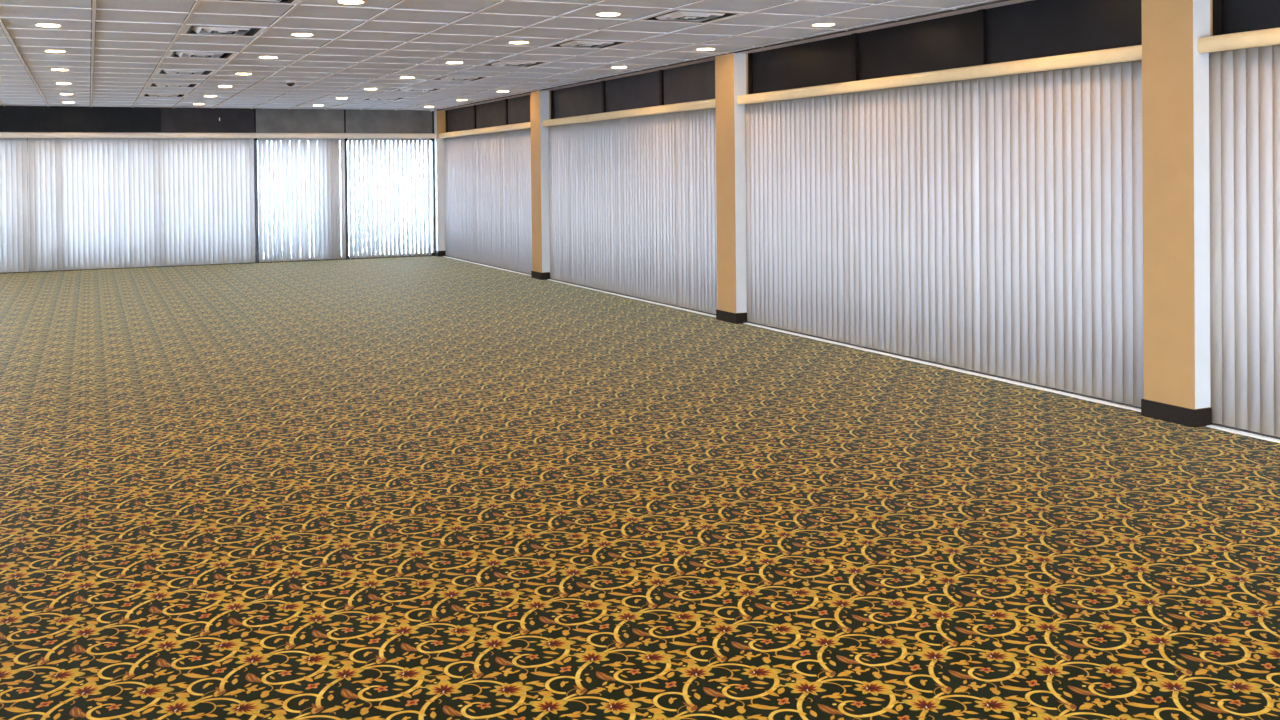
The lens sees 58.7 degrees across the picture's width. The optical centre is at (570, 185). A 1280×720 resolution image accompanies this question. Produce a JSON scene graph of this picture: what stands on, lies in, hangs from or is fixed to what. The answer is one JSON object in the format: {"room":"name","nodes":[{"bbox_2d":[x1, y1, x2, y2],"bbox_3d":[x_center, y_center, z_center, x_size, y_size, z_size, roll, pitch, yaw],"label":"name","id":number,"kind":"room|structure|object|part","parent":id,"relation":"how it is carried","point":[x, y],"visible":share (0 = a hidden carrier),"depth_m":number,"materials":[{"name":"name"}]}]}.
{"room":"empty banquet hall","nodes":[
{"label":"empty banquet hall","id":0,"kind":"room"},
{"bbox_2d":[0,0,997,110],"bbox_3d":[-3.755,-1.164,6.848,12.777,0.039,23.385,-1,1,-23],"label":"ceiling","id":1,"kind":"structure","parent":0,"point":[115,49],"depth_m":9.64,"materials":[{"name":"tile"}]},
{"bbox_2d":[34,24,61,26],"bbox_3d":[-3.812,-1.167,8.278,0.188,0.004,0.188,-1,1,-23],"label":"recessed light","id":2,"kind":"object","parent":1,"relation":"in","point":[40,25],"visible":1,"depth_m":8.28,"materials":[{"name":"white"}]},
{"bbox_2d":[44,50,66,52],"bbox_3d":[-4.534,-1.179,9.978,0.188,0.004,0.188,-1,1,-23],"label":"recessed light","id":3,"kind":"object","parent":1,"relation":"in","point":[53,51],"visible":1,"depth_m":9.98,"materials":[{"name":"white"}]},
{"bbox_2d":[50,69,68,70],"bbox_3d":[-5.256,-1.191,11.678,0.188,0.004,0.188,-1,1,-23],"label":"recessed light","id":4,"kind":"object","parent":1,"relation":"in","point":[50,69],"visible":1,"depth_m":11.65,"materials":[{"name":"white"}]},
{"bbox_2d":[141,94,187,96],"bbox_3d":[-5.554,-1.264,15.498,0.586,0.093,0.586,-1,1,-23],"label":"ceiling vent","id":5,"kind":"object","parent":1,"relation":"in","point":[142,95],"visible":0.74,"depth_m":15.53,"materials":[{"name":"white metal"}]},
{"bbox_2d":[147,83,199,86],"bbox_3d":[-4.832,-1.252,13.797,0.586,0.093,0.586,-1,1,-23],"label":"ceiling vent","id":6,"kind":"object","parent":1,"relation":"in","point":[149,84],"visible":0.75,"depth_m":13.79,"materials":[{"name":"white metal"}]},
{"bbox_2d":[155,69,214,74],"bbox_3d":[-4.110,-1.240,12.097,0.586,0.093,0.586,-1,1,-23],"label":"ceiling vent","id":7,"kind":"object","parent":1,"relation":"in","point":[159,71],"visible":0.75,"depth_m":12.10,"materials":[{"name":"white metal"}]},
{"bbox_2d":[166,51,236,58],"bbox_3d":[-3.388,-1.228,10.397,0.586,0.093,0.586,-1,1,-23],"label":"ceiling vent","id":8,"kind":"object","parent":1,"relation":"in","point":[178,54],"visible":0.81,"depth_m":10.40,"materials":[{"name":"white metal"}]},
{"bbox_2d":[181,25,266,36],"bbox_3d":[-2.666,-1.216,8.697,0.586,0.093,0.586,-1,1,-23],"label":"ceiling vent","id":9,"kind":"object","parent":1,"relation":"in","point":[189,29],"visible":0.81,"depth_m":8.70,"materials":[{"name":"white metal"}]},
{"bbox_2d":[214,0,299,3],"bbox_3d":[-1.944,-1.204,6.997,0.586,0.093,0.586,-1,1,-23],"label":"ceiling vent","id":10,"kind":"object","parent":1,"relation":"in","point":[257,1],"visible":1,"depth_m":7.24,"materials":[{"name":"white metal"}]},
{"bbox_2d":[258,56,278,58],"bbox_3d":[-2.851,-1.207,10.693,0.188,0.004,0.188,-1,1,-23],"label":"recessed light","id":11,"kind":"object","parent":1,"relation":"in","point":[266,57],"visible":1,"depth_m":10.69,"materials":[{"name":"white"}]},
{"bbox_2d":[284,81,295,85],"bbox_3d":[-3.314,-1.203,13.406,0.136,0.064,0.136,-1,1,-23],"label":"smoke detector","id":12,"kind":"object","parent":1,"relation":"attached to","point":[288,83],"visible":1,"depth_m":13.37,"materials":[{"name":"white"}]},
{"bbox_2d":[290,33,313,35],"bbox_3d":[-2.129,-1.195,8.993,0.188,0.004,0.188,-1,1,-23],"label":"recessed light","id":13,"kind":"object","parent":1,"relation":"in","point":[293,34],"visible":1,"depth_m":8.98,"materials":[{"name":"white"}]},
{"bbox_2d":[336,0,365,3],"bbox_3d":[-1.419,-1.183,7.321,0.188,0.004,0.188,-1,1,-23],"label":"recessed light","id":14,"kind":"object","parent":1,"relation":"in","point":[338,1],"visible":1,"depth_m":7.30,"materials":[{"name":"white"}]},
{"bbox_2d":[362,97,404,99],"bbox_3d":[-2.749,-1.310,16.689,0.586,0.093,0.586,-1,1,-23],"label":"ceiling vent","id":15,"kind":"object","parent":1,"relation":"in","point":[369,98],"visible":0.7,"depth_m":16.66,"materials":[{"name":"white metal"}]},
{"bbox_2d":[393,88,440,91],"bbox_3d":[-2.027,-1.298,14.989,0.586,0.093,0.586,-1,1,-23],"label":"ceiling vent","id":16,"kind":"object","parent":1,"relation":"in","point":[400,89],"visible":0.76,"depth_m":14.96,"materials":[{"name":"white metal"}]},
{"bbox_2d":[445,62,463,63],"bbox_3d":[-1.168,-1.235,11.407,0.188,0.004,0.188,-1,1,-23],"label":"recessed light","id":17,"kind":"object","parent":1,"relation":"in","point":[445,62],"visible":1,"depth_m":11.39,"materials":[{"name":"white"}]},
{"bbox_2d":[431,76,488,80],"bbox_3d":[-1.305,-1.286,13.289,0.586,0.093,0.586,-1,1,-23],"label":"ceiling vent","id":18,"kind":"object","parent":1,"relation":"in","point":[455,78],"visible":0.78,"depth_m":13.27,"materials":[{"name":"white metal"}]},
{"bbox_2d":[480,61,548,66],"bbox_3d":[-0.583,-1.274,11.588,0.586,0.093,0.586,-1,1,-23],"label":"ceiling vent","id":19,"kind":"object","parent":1,"relation":"in","point":[495,63],"visible":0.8,"depth_m":11.58,"materials":[{"name":"white metal"}]},
{"bbox_2d":[508,41,529,43],"bbox_3d":[-0.446,-1.223,9.707,0.188,0.004,0.188,-1,1,-23],"label":"recessed light","id":20,"kind":"object","parent":1,"relation":"in","point":[511,42],"visible":1,"depth_m":9.70,"materials":[{"name":"white"}]},
{"bbox_2d":[547,40,628,48],"bbox_3d":[0.139,-1.262,9.888,0.586,0.093,0.586,-1,1,-23],"label":"ceiling vent","id":21,"kind":"object","parent":1,"relation":"in","point":[591,44],"visible":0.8,"depth_m":9.87,"materials":[{"name":"white metal"}]},
{"bbox_2d":[595,12,621,15],"bbox_3d":[0.264,-1.211,8.036,0.188,0.004,0.188,-1,1,-23],"label":"recessed light","id":22,"kind":"object","parent":1,"relation":"in","point":[605,13],"visible":1,"depth_m":8.03,"materials":[{"name":"white"}]},
{"bbox_2d":[641,10,744,22],"bbox_3d":[0.861,-1.250,8.188,0.586,0.093,0.586,-1,1,-23],"label":"ceiling vent","id":23,"kind":"object","parent":1,"relation":"in","point":[688,16],"visible":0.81,"depth_m":8.17,"materials":[{"name":"white metal"}]},
{"bbox_2d":[696,48,715,50],"bbox_3d":[1.238,-1.250,10.422,0.188,0.004,0.188,-1,1,-23],"label":"recessed light","id":24,"kind":"object","parent":1,"relation":"in","point":[700,49],"visible":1,"depth_m":10.43,"materials":[{"name":"white"}]},
{"bbox_2d":[434,0,1031,110],"bbox_3d":[2.255,-1.273,9.400,0.283,0.058,23.385,-1,1,-23],"label":"trim","id":25,"kind":"structure","parent":1,"relation":"attached to","point":[1010,1],"depth_m":9.75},
{"bbox_2d":[811,23,835,26],"bbox_3d":[1.948,-1.239,8.750,0.188,0.004,0.188,-1,1,-23],"label":"recessed light","id":26,"kind":"object","parent":1,"relation":"in","point":[818,24],"visible":1,"depth_m":8.73,"materials":[{"name":"white"}]},
{"bbox_2d":[0,256,1279,719],"bbox_3d":[-3.621,1.470,6.869,13.160,0.120,23.485,-1,1,-23],"label":"floor","id":27,"kind":"structure","parent":0,"point":[421,487],"depth_m":4.73,"materials":[{"name":"carpet"}]},
{"bbox_2d":[27,140,29,268],"bbox_3d":[-8.412,0.064,17.674,0.210,2.545,0.312,-1,1,-23],"label":"post","id":28,"kind":"object","parent":27,"relation":"on","point":[27,140],"visible":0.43,"depth_m":17.52,"materials":[{"name":"grey"}]},
{"bbox_2d":[0,106,435,272],"bbox_3d":[-8.290,0.055,17.550,12.757,2.564,0.135,-1,1,-23],"label":"wall","id":29,"kind":"structure","parent":27,"relation":"on","point":[12,118],"depth_m":18.66,"materials":[{"name":"brown metal"}]},
{"bbox_2d":[0,138,28,272],"bbox_3d":[-8.649,0.267,17.288,0.691,2.119,0.036,-1,1,-23],"label":"vertical blind","id":30,"kind":"object","parent":29,"relation":"attached to","point":[14,225],"visible":1,"depth_m":17.35,"materials":[{"name":"white fabric"}]},
{"bbox_3d":[-8.613,-1.002,17.365,1.453,0.440,0.020,-1,1,-23],"label":"transom panel","id":31,"kind":"part","parent":29,"relation":"part of","materials":[{"name":"black glass"}]},
{"bbox_3d":[-7.264,-1.024,17.937,1.421,0.440,0.020,-1,1,-23],"label":"transom panel","id":32,"kind":"part","parent":29,"relation":"part of","materials":[{"name":"black paint"}]},
{"bbox_2d":[28,138,254,271],"bbox_3d":[-6.772,0.236,18.082,3.369,2.119,0.048,-1,1,-23],"label":"vertical blind","id":33,"kind":"object","parent":29,"relation":"attached to","point":[95,203],"visible":1,"depth_m":18.04,"materials":[{"name":"white fabric"}]},
{"bbox_3d":[-5.916,-1.046,18.510,1.452,0.440,0.020,-1,1,-23],"label":"transom panel","id":34,"kind":"part","parent":29,"relation":"part of","materials":[{"name":"black glass"}]},
{"bbox_2d":[0,132,435,138],"bbox_3d":[-8.247,-0.772,17.417,12.738,0.090,0.127,-1,1,-23],"label":"valance","id":35,"kind":"object","parent":29,"relation":"attached to","point":[2,134],"visible":1,"depth_m":18.38,"materials":[{"name":"paint"}]},
{"bbox_3d":[-8.287,1.309,17.590,12.757,0.055,0.080,-1,1,-23],"label":"rail","id":36,"kind":"part","parent":29,"relation":"part of","materials":[{"name":"brown metal"}]},
{"bbox_3d":[-8.304,-0.743,17.552,12.757,0.090,0.109,-1,1,-23],"label":"head rail","id":37,"kind":"part","parent":29,"relation":"part of","materials":[{"name":"brown metal"}]},
{"bbox_3d":[-4.549,-1.069,19.090,1.464,0.440,0.020,-1,1,-23],"label":"transom panel","id":38,"kind":"part","parent":29,"relation":"part of","materials":[{"name":"grey glass"}]},
{"bbox_2d":[258,138,345,261],"bbox_3d":[-4.506,0.199,19.046,1.446,2.119,0.052,-1,1,-23],"label":"vertical blind","id":39,"kind":"object","parent":29,"relation":"attached to","point":[327,235],"visible":1,"depth_m":19.04,"materials":[{"name":"white fabric"}]},
{"bbox_3d":[-3.147,-1.092,19.686,1.526,0.440,0.020,-1,1,-23],"label":"transom panel","id":40,"kind":"part","parent":29,"relation":"part of","materials":[{"name":"grey glass"}]},
{"bbox_2d":[348,138,431,258],"bbox_3d":[-3.123,0.176,19.631,1.455,2.119,0.059,-1,1,-23],"label":"vertical blind","id":41,"kind":"object","parent":29,"relation":"attached to","point":[379,155],"visible":1,"depth_m":19.62,"materials":[{"name":"white fabric"}]},
{"bbox_2d":[434,110,445,256],"bbox_3d":[-2.245,-0.039,20.053,0.351,2.555,0.361,-1,1,-23],"label":"column","id":42,"kind":"structure","parent":27,"relation":"on","point":[439,116],"depth_m":19.86,"materials":[{"name":"beige paint"}]},
{"bbox_2d":[443,256,530,275],"bbox_3d":[-1.321,1.249,17.791,0.102,0.010,4.526,-1,1,-23],"label":"sill","id":43,"kind":"structure","parent":27,"relation":"on","point":[505,269],"depth_m":17.59,"materials":[{"name":"grey"}]},
{"bbox_2d":[445,95,529,132],"bbox_3d":[-1.233,-0.025,17.822,0.137,2.556,4.560,-1,1,-23],"label":"window","id":44,"kind":"structure","parent":27,"relation":"on","point":[516,110],"depth_m":17.74,"materials":[{"name":"black glass"}]},
{"bbox_3d":[-1.851,-1.096,19.144,0.020,0.430,1.530,-1,1,-23],"label":"transom panel","id":45,"kind":"part","parent":44,"relation":"part of","materials":[{"name":"black glass"}]},
{"bbox_2d":[439,122,530,137],"bbox_3d":[-1.363,-0.855,17.759,0.125,0.090,4.547,-1,1,-23],"label":"valance","id":46,"kind":"object","parent":44,"relation":"attached to","point":[526,125],"visible":0.87,"depth_m":17.41,"materials":[{"name":"paint"}]},
{"bbox_2d":[444,128,531,273],"bbox_3d":[-1.312,0.177,17.787,0.047,2.119,4.564,-1,1,-23],"label":"vertical blind","id":47,"kind":"object","parent":46,"relation":"hanging from","point":[488,213],"visible":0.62,"depth_m":17.59,"materials":[{"name":"white fabric"}]},
{"bbox_3d":[-1.243,-1.086,17.713,0.020,0.430,1.460,-1,1,-23],"label":"transom panel","id":48,"kind":"part","parent":44,"relation":"part of","materials":[{"name":"black glass"}]},
{"bbox_3d":[-0.671,-1.076,16.364,0.020,0.430,1.350,-1,1,-23],"label":"transom panel","id":49,"kind":"part","parent":44,"relation":"part of","materials":[{"name":"black glass"}]},
{"bbox_2d":[530,90,550,279],"bbox_3d":[-0.326,-0.008,15.535,0.351,2.555,0.382,-1,1,-23],"label":"column","id":50,"kind":"structure","parent":27,"relation":"on","point":[540,101],"depth_m":15.35,"materials":[{"name":"beige paint"}]},
{"bbox_2d":[547,279,715,316],"bbox_3d":[0.620,1.281,13.223,0.101,0.010,4.624,-1,1,-23],"label":"sill","id":51,"kind":"structure","parent":27,"relation":"on","point":[555,280],"depth_m":12.86,"materials":[{"name":"grey"}]},
{"bbox_2d":[551,60,714,118],"bbox_3d":[0.709,0.007,13.252,0.137,2.556,4.652,-1,1,-23],"label":"window","id":52,"kind":"structure","parent":27,"relation":"on","point":[693,82],"depth_m":12.93,"materials":[{"name":"black glass"}]},
{"bbox_3d":[0.088,-1.064,14.579,0.020,0.430,1.610,-1,1,-23],"label":"transom panel","id":53,"kind":"part","parent":52,"relation":"part of","materials":[{"name":"black glass"}]},
{"bbox_2d":[542,99,715,126],"bbox_3d":[0.578,-0.823,13.190,0.125,0.090,4.642,-1,1,-23],"label":"valance","id":54,"kind":"object","parent":52,"relation":"attached to","point":[710,103],"visible":0.87,"depth_m":12.70,"materials":[{"name":"paint"}]},
{"bbox_2d":[548,108,716,313],"bbox_3d":[0.626,0.209,13.216,0.066,2.119,4.661,-1,1,-23],"label":"vertical blind","id":55,"kind":"object","parent":54,"relation":"hanging from","point":[633,210],"visible":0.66,"depth_m":12.83,"materials":[{"name":"white fabric"}]},
{"bbox_3d":[0.711,-1.054,13.111,0.020,0.430,1.460,-1,1,-23],"label":"transom panel","id":56,"kind":"part","parent":52,"relation":"part of","materials":[{"name":"black glass"}]},
{"bbox_3d":[1.286,-1.044,11.757,0.020,0.430,1.362,-1,1,-23],"label":"transom panel","id":57,"kind":"part","parent":52,"relation":"part of","materials":[{"name":"black glass"}]},
{"bbox_2d":[715,53,747,323],"bbox_3d":[1.630,0.025,10.930,0.351,2.555,0.365,-1,1,-23],"label":"column","id":58,"kind":"structure","parent":27,"relation":"on","point":[731,70],"depth_m":10.77,"materials":[{"name":"beige paint"}]},
{"bbox_2d":[743,322,1140,411],"bbox_3d":[2.543,1.313,8.693,0.102,0.010,4.474,-1,1,-23],"label":"sill","id":59,"kind":"structure","parent":27,"relation":"on","point":[963,370],"depth_m":8.05,"materials":[{"name":"grey"}]},
{"bbox_2d":[748,0,1141,93],"bbox_3d":[2.632,0.039,8.723,0.137,2.556,4.503,-1,1,-23],"label":"window","id":60,"kind":"structure","parent":27,"relation":"on","point":[1032,29],"depth_m":8.18,"materials":[{"name":"black glass"}]},
{"bbox_3d":[2.026,-1.032,10.016,0.020,0.430,1.535,-1,1,-23],"label":"transom panel","id":61,"kind":"part","parent":60,"relation":"part of","materials":[{"name":"black glass"}]},
{"bbox_3d":[2.617,-1.022,8.624,0.020,0.430,1.370,-1,1,-23],"label":"transom panel","id":62,"kind":"part","parent":60,"relation":"part of","materials":[{"name":"black glass"}]},
{"bbox_2d":[737,45,1141,104],"bbox_3d":[2.501,-0.791,8.661,0.125,0.090,4.493,-1,1,-23],"label":"valance","id":63,"kind":"object","parent":60,"relation":"attached to","point":[1130,53],"visible":0.87,"depth_m":7.95,"materials":[{"name":"paint"}]},
{"bbox_2d":[745,60,1143,406],"bbox_3d":[2.550,0.241,8.689,0.038,2.119,4.513,-1,1,-23],"label":"vertical blind","id":64,"kind":"object","parent":63,"relation":"hanging from","point":[990,225],"visible":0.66,"depth_m":8.03,"materials":[{"name":"white fabric"}]},
{"bbox_3d":[3.178,-1.013,7.304,0.020,0.430,1.378,-1,1,-23],"label":"transom panel","id":65,"kind":"part","parent":60,"relation":"part of","materials":[{"name":"black glass"}]},
{"bbox_2d":[1141,0,1214,427],"bbox_3d":[3.521,0.056,6.476,0.351,2.555,0.349,-1,1,-23],"label":"column","id":66,"kind":"structure","parent":27,"relation":"on","point":[1175,77],"depth_m":6.36,"materials":[{"name":"beige paint"}]},
{"bbox_2d":[1206,424,1279,442],"bbox_3d":[4.460,1.344,4.181,0.102,0.010,4.620,-1,1,-23],"label":"sill","id":67,"kind":"structure","parent":27,"relation":"on","point":[1215,426],"depth_m":6.11,"materials":[{"name":"grey"}]},
{"bbox_2d":[1213,0,1279,423],"bbox_3d":[4.546,0.070,4.216,0.137,2.556,4.635,-1,1,-23],"label":"window","id":68,"kind":"structure","parent":27,"relation":"on","point":[1229,16],"depth_m":6.16,"materials":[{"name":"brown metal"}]},
{"bbox_2d":[1197,27,1279,52],"bbox_3d":[4.414,-0.760,4.157,0.125,0.090,4.620,-1,1,-23],"label":"valance","id":69,"kind":"object","parent":68,"relation":"attached to","point":[1265,37],"visible":1,"depth_m":6.03,"materials":[{"name":"paint"}]},
{"bbox_2d":[1209,45,1279,436],"bbox_3d":[4.465,0.272,4.180,0.037,2.119,4.642,-1,1,-23],"label":"vertical blind","id":70,"kind":"object","parent":68,"relation":"attached to","point":[1244,84],"visible":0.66,"depth_m":6.11,"materials":[{"name":"white fabric"}]},
{"bbox_3d":[4.201,-0.996,4.894,0.020,0.430,3.005,-1,1,-23],"label":"transom panel","id":71,"kind":"part","parent":68,"relation":"part of","materials":[{"name":"black glass"}]},
{"label":"outside","id":72,"kind":"structure","parent":0,"visible":0},
{"bbox_2d":[258,192,431,257],"bbox_3d":[-6.771,1.557,16.133,140.000,0.160,160.000,-1,1,-23],"label":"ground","id":73,"kind":"structure","parent":72,"point":[388,192],"depth_m":39.58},
{"bbox_2d":[263,222,291,258],"bbox_3d":[-5.512,0.970,20.884,0.973,0.971,0.903,0,1,20],"label":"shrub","id":74,"kind":"object","parent":73,"relation":"on","point":[263,222],"visible":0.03,"depth_m":20.80,"materials":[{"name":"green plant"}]},
{"bbox_2d":[353,205,375,254],"bbox_3d":[-3.957,0.883,21.583,0.775,1.065,0.856,-1,1,-1],"label":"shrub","id":75,"kind":"object","parent":73,"relation":"on","point":[366,205],"visible":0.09,"depth_m":21.48,"materials":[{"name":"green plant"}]}
]}

